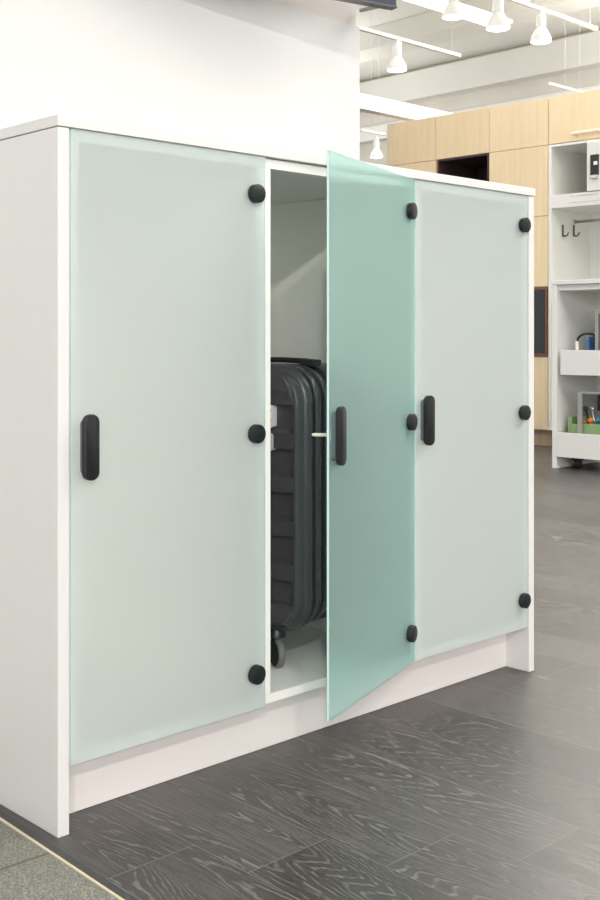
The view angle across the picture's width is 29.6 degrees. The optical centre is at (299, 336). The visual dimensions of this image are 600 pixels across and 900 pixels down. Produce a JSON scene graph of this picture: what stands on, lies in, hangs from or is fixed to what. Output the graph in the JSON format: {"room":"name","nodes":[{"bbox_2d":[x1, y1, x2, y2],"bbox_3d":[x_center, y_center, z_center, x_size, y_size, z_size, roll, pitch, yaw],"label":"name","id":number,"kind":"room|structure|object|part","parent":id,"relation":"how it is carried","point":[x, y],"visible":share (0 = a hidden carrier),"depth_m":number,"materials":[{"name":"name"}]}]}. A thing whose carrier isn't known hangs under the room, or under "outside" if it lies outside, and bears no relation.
{"room":"office locker area","nodes":[
{"label":"office locker area","id":0,"kind":"room"},
{"bbox_2d":[0,0,359,159],"bbox_3d":[-1.452,-0.669,1.798,4.372,3.000,0.140,0,0,-44],"label":"wall partition","id":1,"kind":"structure","parent":0,"point":[280,74],"depth_m":2.84,"materials":[{"name":"paint"}]},
{"bbox_2d":[335,0,396,11],"bbox_3d":[-0.104,-1.018,2.940,0.820,0.300,0.271,0,0,-31],"label":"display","id":2,"kind":"object","parent":1,"relation":"attached to","point":[373,4],"visible":1,"depth_m":2.98,"materials":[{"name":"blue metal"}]},
{"bbox_3d":[0.210,-0.950,3.159,0.015,0.107,0.217,0,0,-20],"label":"mounting arm","id":3,"kind":"part","parent":2,"relation":"part of","materials":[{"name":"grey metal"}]},
{"bbox_2d":[0,445,599,899],"bbox_3d":[0.086,0.856,5.124,17.200,0.050,22.000,0,0,-44],"label":"floor","id":4,"kind":"structure","parent":0,"point":[486,786],"depth_m":2.04,"materials":[{"name":"grey wood"}]},
{"bbox_2d":[0,821,117,899],"bbox_3d":[0.270,0.829,-1.164,2.996,0.003,6.580,0,0,-42],"label":"carpet","id":5,"kind":"object","parent":4,"relation":"on","point":[27,871],"visible":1,"depth_m":1.74,"materials":[{"name":"grey carpet"}]},
{"bbox_2d":[0,810,137,899],"bbox_3d":[1.391,0.828,-0.154,0.022,0.004,6.580,0,0,-42],"label":"trim","id":6,"kind":"structure","parent":4,"relation":"on","point":[106,885],"depth_m":1.80,"materials":[{"name":"beige metal"}]},
{"bbox_2d":[0,114,535,837],"bbox_3d":[-0.059,0.231,2.512,1.372,1.200,0.761,0,0,-44],"label":"storage cabinet","id":7,"kind":"object","parent":4,"relation":"on","point":[151,280],"visible":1,"depth_m":2.13,"materials":[{"name":"white laminate"}]},
{"bbox_3d":[-0.600,0.241,2.103,0.022,1.180,0.598,0,0,-44],"label":"panel","id":8,"kind":"part","parent":7,"relation":"part of","materials":[{"name":"white laminate"}]},
{"bbox_3d":[-0.359,0.186,1.916,0.021,0.093,0.011,0,0,-44],"label":"handle","id":9,"kind":"part","parent":7,"relation":"part of","materials":[{"name":"plastic"}]},
{"bbox_3d":[-0.352,0.186,1.908,0.030,0.111,0.010,0,0,-44],"label":"handle","id":10,"kind":"part","parent":7,"relation":"part of","materials":[{"name":"black plastic"}]},
{"bbox_3d":[-0.227,0.185,2.055,0.438,1.069,0.006,0,0,-44],"label":"glass door","id":11,"kind":"part","parent":7,"relation":"part of","materials":[{"name":"white glass"}]},
{"bbox_3d":[0.038,0.774,2.409,1.322,0.113,0.016,0,0,-44],"label":"kick plate","id":12,"kind":"part","parent":7,"relation":"part of","materials":[{"name":"laminate"}]},
{"bbox_2d":[270,357,326,667],"bbox_3d":[-0.091,0.371,2.542,0.400,0.654,0.280,0,0,32],"label":"suitcase","id":13,"kind":"object","parent":7,"relation":"on","point":[298,386],"visible":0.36,"depth_m":2.36,"materials":[{"name":"black plastic"}]},
{"bbox_3d":[-0.160,0.339,2.433,0.378,0.533,0.022,0,0,32],"label":"ribbed panel","id":14,"kind":"part","parent":13,"relation":"part of","materials":[{"name":"black plastic"}]},
{"bbox_3d":[-0.109,0.053,2.524,0.320,0.017,0.030,0,0,32],"label":"carry handle","id":15,"kind":"part","parent":13,"relation":"part of","materials":[{"name":"black plastic"}]},
{"bbox_3d":[0.023,0.056,2.442,0.036,0.014,0.034,0,0,32],"label":"handle mount","id":16,"kind":"part","parent":13,"relation":"part of","materials":[{"name":"black plastic"}]},
{"bbox_3d":[0.068,0.186,2.133,0.011,0.093,0.021,0,0,27],"label":"handle","id":17,"kind":"part","parent":7,"relation":"part of","materials":[{"name":"plastic"}]},
{"bbox_3d":[0.077,0.186,2.129,0.010,0.111,0.030,0,0,27],"label":"handle","id":18,"kind":"part","parent":7,"relation":"part of","materials":[{"name":"black plastic"}]},
{"bbox_3d":[0.151,0.185,2.317,0.006,1.069,0.440,0,0,27],"label":"glass door","id":19,"kind":"part","parent":7,"relation":"part of","materials":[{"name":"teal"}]},
{"bbox_3d":[0.280,0.186,2.531,0.021,0.093,0.011,0,0,-44],"label":"handle","id":20,"kind":"part","parent":7,"relation":"part of","materials":[{"name":"plastic"}]},
{"bbox_3d":[0.287,0.186,2.523,0.030,0.111,0.010,0,0,-44],"label":"handle","id":21,"kind":"part","parent":7,"relation":"part of","materials":[{"name":"black plastic"}]},
{"bbox_3d":[0.408,0.185,2.666,0.426,1.069,0.006,0,0,-44],"label":"glass door","id":22,"kind":"part","parent":7,"relation":"part of","materials":[{"name":"white glass"}]},
{"bbox_3d":[0.368,0.241,3.035,0.022,1.180,0.598,0,0,-44],"label":"panel","id":23,"kind":"part","parent":7,"relation":"part of","materials":[{"name":"white laminate"}]},
{"bbox_2d":[387,116,436,172],"bbox_3d":[1.135,-0.492,9.719,0.514,2.645,0.600,0,0,44],"label":"tall cabinet","id":24,"kind":"object","parent":4,"relation":"on","point":[411,144],"visible":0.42,"depth_m":9.48,"materials":[{"name":"brown wood"}]},
{"bbox_3d":[0.934,-0.379,9.510,0.510,2.146,0.020,0,0,44],"label":"door","id":25,"kind":"part","parent":24,"relation":"part of","materials":[{"name":"brown wood"}]},
{"bbox_2d":[436,108,488,181],"bbox_3d":[1.511,-0.492,9.359,0.526,2.645,0.600,0,0,44],"label":"tall cabinet","id":26,"kind":"object","parent":4,"relation":"on","point":[462,138],"visible":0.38,"depth_m":9.19,"materials":[{"name":"brown wood"}]},
{"bbox_2d":[489,98,551,445],"bbox_3d":[1.891,-0.492,8.992,0.532,2.645,0.604,0,0,44],"label":"tall cabinet","id":27,"kind":"object","parent":4,"relation":"on","point":[518,132],"visible":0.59,"depth_m":8.67,"materials":[{"name":"brown wood"}]},
{"bbox_3d":[1.692,-1.187,8.784,0.528,0.531,0.020,0,0,44],"label":"door","id":28,"kind":"part","parent":27,"relation":"part of","materials":[{"name":"brown wood"}]},
{"bbox_3d":[1.692,-1.634,8.784,0.528,0.356,0.020,0,0,44],"label":"door","id":29,"kind":"part","parent":27,"relation":"part of","materials":[{"name":"brown wood"}]},
{"bbox_3d":[1.692,-0.117,8.785,0.490,0.485,0.018,0,0,44],"label":"oven glass","id":30,"kind":"part","parent":27,"relation":"part of","materials":[{"name":"black glass"}]},
{"bbox_3d":[1.690,-0.114,8.782,0.528,0.526,0.024,0,0,44],"label":"oven frame","id":31,"kind":"part","parent":27,"relation":"part of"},
{"bbox_3d":[1.692,0.429,8.784,0.528,0.548,0.020,0,0,44],"label":"door","id":32,"kind":"part","parent":27,"relation":"part of","materials":[{"name":"brown wood"}]},
{"bbox_3d":[1.692,-0.650,8.784,0.528,0.534,0.020,0,0,44],"label":"door","id":33,"kind":"part","parent":27,"relation":"part of","materials":[{"name":"brown wood"}]},
{"bbox_2d":[548,89,599,429],"bbox_3d":[2.428,-0.492,8.455,0.976,2.645,0.636,0,0,44],"label":"wardrobe","id":34,"kind":"object","parent":4,"relation":"on","point":[574,118],"depth_m":8.59,"materials":[{"name":"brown wood"}]},
{"bbox_3d":[2.096,-0.373,8.796,0.024,2.155,0.602,0,0,44],"label":"panel","id":35,"kind":"part","parent":34,"relation":"part of","materials":[{"name":"white wood"}]},
{"bbox_3d":[2.240,-1.634,8.258,0.976,0.356,0.020,0,0,44],"label":"flap door","id":36,"kind":"part","parent":34,"relation":"part of","materials":[{"name":"brown wood"}]},
{"bbox_2d":[551,191,599,214],"bbox_3d":[2.432,-1.019,8.459,0.928,0.100,0.575,0,0,44],"label":"shelf","id":37,"kind":"object","parent":34,"relation":"attached to","point":[583,203],"depth_m":8.50,"materials":[{"name":"white laminate"}]},
{"bbox_3d":[2.150,-1.505,8.306,0.360,0.028,0.036,0,0,44],"label":"bar handle","id":38,"kind":"part","parent":34,"relation":"part of","materials":[{"name":"silver metal"}]},
{"bbox_3d":[2.462,-0.893,8.490,0.928,0.040,0.040,0,0,44],"label":"hanging rail","id":39,"kind":"part","parent":34,"relation":"part of","materials":[{"name":"metal"}]},
{"bbox_3d":[2.392,-1.251,8.387,0.360,0.359,0.484,0,0,44],"label":"control panel","id":40,"kind":"part","parent":34,"relation":"part of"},
{"bbox_3d":[2.638,-0.373,8.674,0.928,2.155,0.020,0,0,44],"label":"panel","id":41,"kind":"part","parent":34,"relation":"part of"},
{"bbox_2d":[552,279,599,467],"bbox_3d":[2.113,0.237,7.060,0.970,1.187,0.526,0,0,44],"label":"cart","id":42,"kind":"object","parent":4,"relation":"on","point":[575,303],"visible":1,"depth_m":7.20,"materials":[{"name":"white metal"}]},
{"bbox_3d":[1.802,0.822,7.355,0.008,0.015,0.490,0,0,44],"label":"rail","id":43,"kind":"part","parent":42,"relation":"part of","materials":[{"name":"metal"}]},
{"bbox_2d":[557,432,599,459],"bbox_3d":[2.107,0.679,7.045,0.874,0.155,0.496,0,0,44],"label":"tray","id":44,"kind":"object","parent":42,"relation":"on","point":[570,446],"depth_m":7.07,"materials":[{"name":"white laminate"}]},
{"bbox_3d":[2.122,-0.312,7.058,0.882,0.035,0.484,0,0,44],"label":"rail","id":45,"kind":"part","parent":42,"relation":"part of","materials":[{"name":"white metal"}]},
{"bbox_2d":[560,350,599,375],"bbox_3d":[2.117,0.160,7.036,0.848,0.157,0.494,0,0,44],"label":"tray","id":46,"kind":"object","parent":42,"relation":"on","point":[572,362],"depth_m":7.06,"materials":[{"name":"white laminate"}]},
{"bbox_2d":[568,416,599,434],"bbox_3d":[1.867,0.621,7.098,0.360,0.231,0.130,0,0,44],"label":"crate","id":47,"kind":"object","parent":42,"relation":"on","point":[587,428],"visible":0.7,"depth_m":7.12,"materials":[{"name":"green plastic"}]},
{"bbox_2d":[583,406,588,423],"bbox_3d":[1.825,0.582,7.140,0.095,0.293,0.018,0,0,44],"label":"wrench","id":48,"kind":"object","parent":47,"relation":"in","point":[585,408],"visible":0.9,"depth_m":7.15,"materials":[{"name":"black metal"}]},
{"bbox_2d":[590,406,596,423],"bbox_3d":[1.858,0.582,7.108,0.096,0.292,0.018,0,0,44],"label":"wrench","id":49,"kind":"object","parent":47,"relation":"in","point":[592,408],"visible":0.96,"depth_m":7.12,"materials":[{"name":"metal"}]},
{"bbox_2d":[597,394,599,410],"bbox_3d":[1.914,0.543,7.110,0.100,0.365,0.030,0,0,44],"label":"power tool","id":50,"kind":"object","parent":47,"relation":"in","point":[598,395],"visible":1,"depth_m":7.13,"materials":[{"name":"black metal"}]},
{"bbox_2d":[575,332,594,349],"bbox_3d":[1.809,0.095,7.148,0.167,0.247,0.024,0,0,44],"label":"cable loop","id":51,"kind":"object","parent":42,"relation":"on","point":[588,333],"visible":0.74,"depth_m":7.19,"materials":[{"name":"black rubber"}]},
{"bbox_2d":[577,391,599,433],"bbox_3d":[1.891,0.539,6.965,0.420,0.395,0.010,0,0,44],"label":"frame","id":52,"kind":"object","parent":42,"relation":"on","point":[579,394],"visible":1,"depth_m":7.09,"materials":[{"name":"grey metal"}]},
{"bbox_2d":[586,337,594,349],"bbox_3d":[1.903,0.103,7.207,0.127,0.232,0.124,0,0,44],"label":"storage bin","id":53,"kind":"object","parent":42,"relation":"on","point":[590,341],"visible":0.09,"depth_m":7.20,"materials":[{"name":"blue plastic"}]},
{"bbox_2d":[582,394,599,416],"bbox_3d":[1.949,0.551,7.169,0.400,0.370,0.012,0,0,44],"label":"plate","id":54,"kind":"object","parent":42,"relation":"on","point":[588,400],"visible":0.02,"depth_m":7.25,"materials":[{"name":"silver metal"}]},
{"bbox_2d":[595,311,599,349],"bbox_3d":[1.951,0.028,6.978,0.300,0.381,0.012,0,0,44],"label":"frame","id":55,"kind":"object","parent":42,"relation":"on","point":[597,313],"visible":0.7,"depth_m":7.06,"materials":[{"name":"grey metal"}]},
{"bbox_3d":[1.952,0.038,6.978,0.258,0.360,0.005,0,0,44],"label":"panel","id":56,"kind":"part","parent":55,"relation":"part of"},
{"bbox_3d":[2.295,0.216,7.237,0.882,1.090,0.014,0,0,44],"label":"panel","id":57,"kind":"part","parent":42,"relation":"part of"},
{"bbox_2d":[356,0,599,81],"bbox_3d":[0.086,-3.589,5.124,17.200,0.100,22.000,0,0,-44],"label":"ceiling","id":58,"kind":"structure","parent":0,"point":[518,35],"depth_m":13.37,"materials":[{"name":"paint"}]},
{"bbox_2d":[360,10,384,135],"bbox_3d":[0.729,-2.787,11.357,0.346,1.505,0.029,0,0,-44],"label":"track","id":59,"kind":"object","parent":58,"relation":"hanging from","point":[361,130],"visible":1,"depth_m":11.34,"materials":[{"name":"white metal"}]},
{"bbox_3d":[0.714,-2.800,11.344,0.004,1.478,0.003,0,0,-29],"label":"suspension rod","id":60,"kind":"part","parent":59,"relation":"part of","materials":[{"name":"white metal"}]},
{"bbox_3d":[0.727,-2.049,11.355,0.340,0.025,0.025,0,0,-44],"label":"rail","id":61,"kind":"part","parent":59,"relation":"part of","materials":[{"name":"white metal"}]},
{"bbox_2d":[370,136,382,158],"bbox_3d":[0.768,-1.909,11.400,0.130,0.220,0.130,0,0,-44],"label":"track spotlight","id":62,"kind":"object","parent":59,"relation":"hanging from","point":[376,153],"visible":1,"depth_m":11.37,"materials":[{"name":"white metal"}]},
{"bbox_3d":[0.768,-1.851,11.400,0.130,0.096,0.130,0,0,-44],"label":"lamp shade","id":63,"kind":"part","parent":62,"relation":"part of","materials":[{"name":"white metal"}]},
{"bbox_2d":[356,25,460,57],"bbox_3d":[0.679,-2.788,7.812,1.345,1.502,0.029,0,0,-44],"label":"track","id":64,"kind":"object","parent":58,"relation":"hanging from","point":[364,29],"visible":0.81,"depth_m":7.88,"materials":[{"name":"white metal"}]},
{"bbox_2d":[387,37,406,72],"bbox_3d":[0.667,-1.943,7.800,0.137,0.231,0.137,0,0,-44],"label":"track spotlight","id":65,"kind":"object","parent":64,"relation":"hanging from","point":[397,64],"visible":1,"depth_m":7.77,"materials":[{"name":"white metal"}]},
{"bbox_3d":[0.667,-1.882,7.800,0.137,0.101,0.137,0,0,-44],"label":"lamp shade","id":66,"kind":"part","parent":65,"relation":"part of","materials":[{"name":"white metal"}]},
{"bbox_3d":[0.667,-1.835,7.800,0.129,0.014,0.128,0,0,-44],"label":"bulb","id":67,"kind":"part","parent":65,"relation":"part of","materials":[{"name":"white glass"}]},
{"bbox_2d":[405,0,447,11],"bbox_3d":[0.816,-2.256,7.648,0.438,0.091,0.100,0,0,-44],"label":"lamp","id":68,"kind":"object","parent":58,"relation":"hanging from","point":[439,5],"depth_m":7.70,"materials":[{"name":"white metal"}]},
{"bbox_2d":[458,2,491,25],"bbox_3d":[1.197,-2.263,8.014,0.378,0.104,0.100,0,0,-44],"label":"lamp","id":69,"kind":"object","parent":58,"relation":"hanging from","point":[476,15],"depth_m":8.01,"materials":[{"name":"white metal"}]},
{"bbox_2d":[360,0,599,62],"bbox_3d":[4.587,-3.414,9.316,0.400,0.250,21.800,0,0,-44],"label":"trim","id":70,"kind":"structure","parent":58,"relation":"attached to","point":[429,28],"depth_m":12.30,"materials":[{"name":"paint"}]},
{"bbox_2d":[508,0,597,30],"bbox_3d":[1.685,-2.902,7.907,1.411,1.274,0.029,0,0,-44],"label":"track","id":71,"kind":"object","parent":58,"relation":"hanging from","point":[520,2],"visible":1,"depth_m":8.01,"materials":[{"name":"white metal"}]},
{"bbox_2d":[486,0,509,31],"bbox_3d":[1.291,-2.135,7.400,0.156,0.264,0.156,0,0,-44],"label":"track spotlight","id":72,"kind":"object","parent":71,"relation":"hanging from","point":[497,22],"visible":1,"depth_m":7.37,"materials":[{"name":"white metal"}]},
{"bbox_3d":[1.291,-2.066,7.400,0.156,0.115,0.156,0,0,-44],"label":"lamp shade","id":73,"kind":"part","parent":72,"relation":"part of","materials":[{"name":"white metal"}]},
{"bbox_3d":[1.291,-2.012,7.400,0.146,0.016,0.146,0,0,-44],"label":"bulb","id":74,"kind":"part","parent":72,"relation":"part of","materials":[{"name":"white glass"}]},
{"bbox_2d":[530,7,551,44],"bbox_3d":[1.677,-2.172,7.900,0.145,0.246,0.145,0,0,-44],"label":"track spotlight","id":75,"kind":"object","parent":71,"relation":"hanging from","point":[541,36],"visible":1,"depth_m":7.87,"materials":[{"name":"white metal"}]},
{"bbox_3d":[1.677,-2.107,7.900,0.145,0.108,0.145,0,0,-44],"label":"lamp shade","id":76,"kind":"part","parent":75,"relation":"part of","materials":[{"name":"white metal"}]},
{"bbox_3d":[1.677,-2.057,7.900,0.137,0.015,0.137,0,0,-44],"label":"bulb","id":77,"kind":"part","parent":75,"relation":"part of","materials":[{"name":"white glass"}]},
{"bbox_2d":[548,82,583,92],"bbox_3d":[2.732,-3.035,11.613,0.648,1.009,0.029,0,0,-44],"label":"track","id":78,"kind":"object","parent":58,"relation":"hanging from","point":[549,83],"visible":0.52,"depth_m":11.57,"materials":[{"name":"white metal"}]},
{"bbox_2d":[360,29,599,165],"bbox_3d":[5.850,-1.354,10.671,0.200,4.370,22.000,0,0,-44],"label":"wall","id":79,"kind":"structure","parent":0,"point":[588,77],"depth_m":14.15,"materials":[{"name":"white paint"}]},
{"bbox_2d":[360,93,452,120],"bbox_3d":[1.188,-1.983,10.247,6.866,0.128,0.100,0,0,-44],"label":"trim","id":80,"kind":"structure","parent":79,"relation":"attached to","point":[370,104],"depth_m":9.84,"materials":[{"name":"white paint"}]},
{"bbox_2d":[360,30,599,112],"bbox_3d":[5.783,-3.284,10.467,0.180,0.370,21.800,0,0,-44],"label":"ceiling beam","id":81,"kind":"structure","parent":79,"relation":"attached to","point":[578,52],"depth_m":13.92,"materials":[{"name":"paint"}]},
{"bbox_2d":[360,85,599,143],"bbox_3d":[5.804,-2.769,10.488,0.120,0.200,21.800,0,0,-44],"label":"trim","id":82,"kind":"structure","parent":79,"relation":"attached to","point":[365,137],"depth_m":14.22,"materials":[{"name":"white paint"}]},
{"bbox_3d":[1.228,-2.923,7.484,0.960,1.233,0.029,0,0,-44],"label":"track","id":83,"kind":"object","parent":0,"visible":0},
{"bbox_2d":[442,0,463,20],"bbox_3d":[0.998,-2.200,7.400,0.142,0.242,0.142,0,0,-44],"label":"track spotlight","id":84,"kind":"object","parent":83,"relation":"hanging from","point":[452,11],"visible":1,"depth_m":7.36,"materials":[{"name":"white metal"}]},
{"bbox_3d":[0.998,-2.086,7.400,0.134,0.015,0.134,0,0,-44],"label":"bulb","id":85,"kind":"part","parent":84,"relation":"part of","materials":[{"name":"white glass"}]}
]}

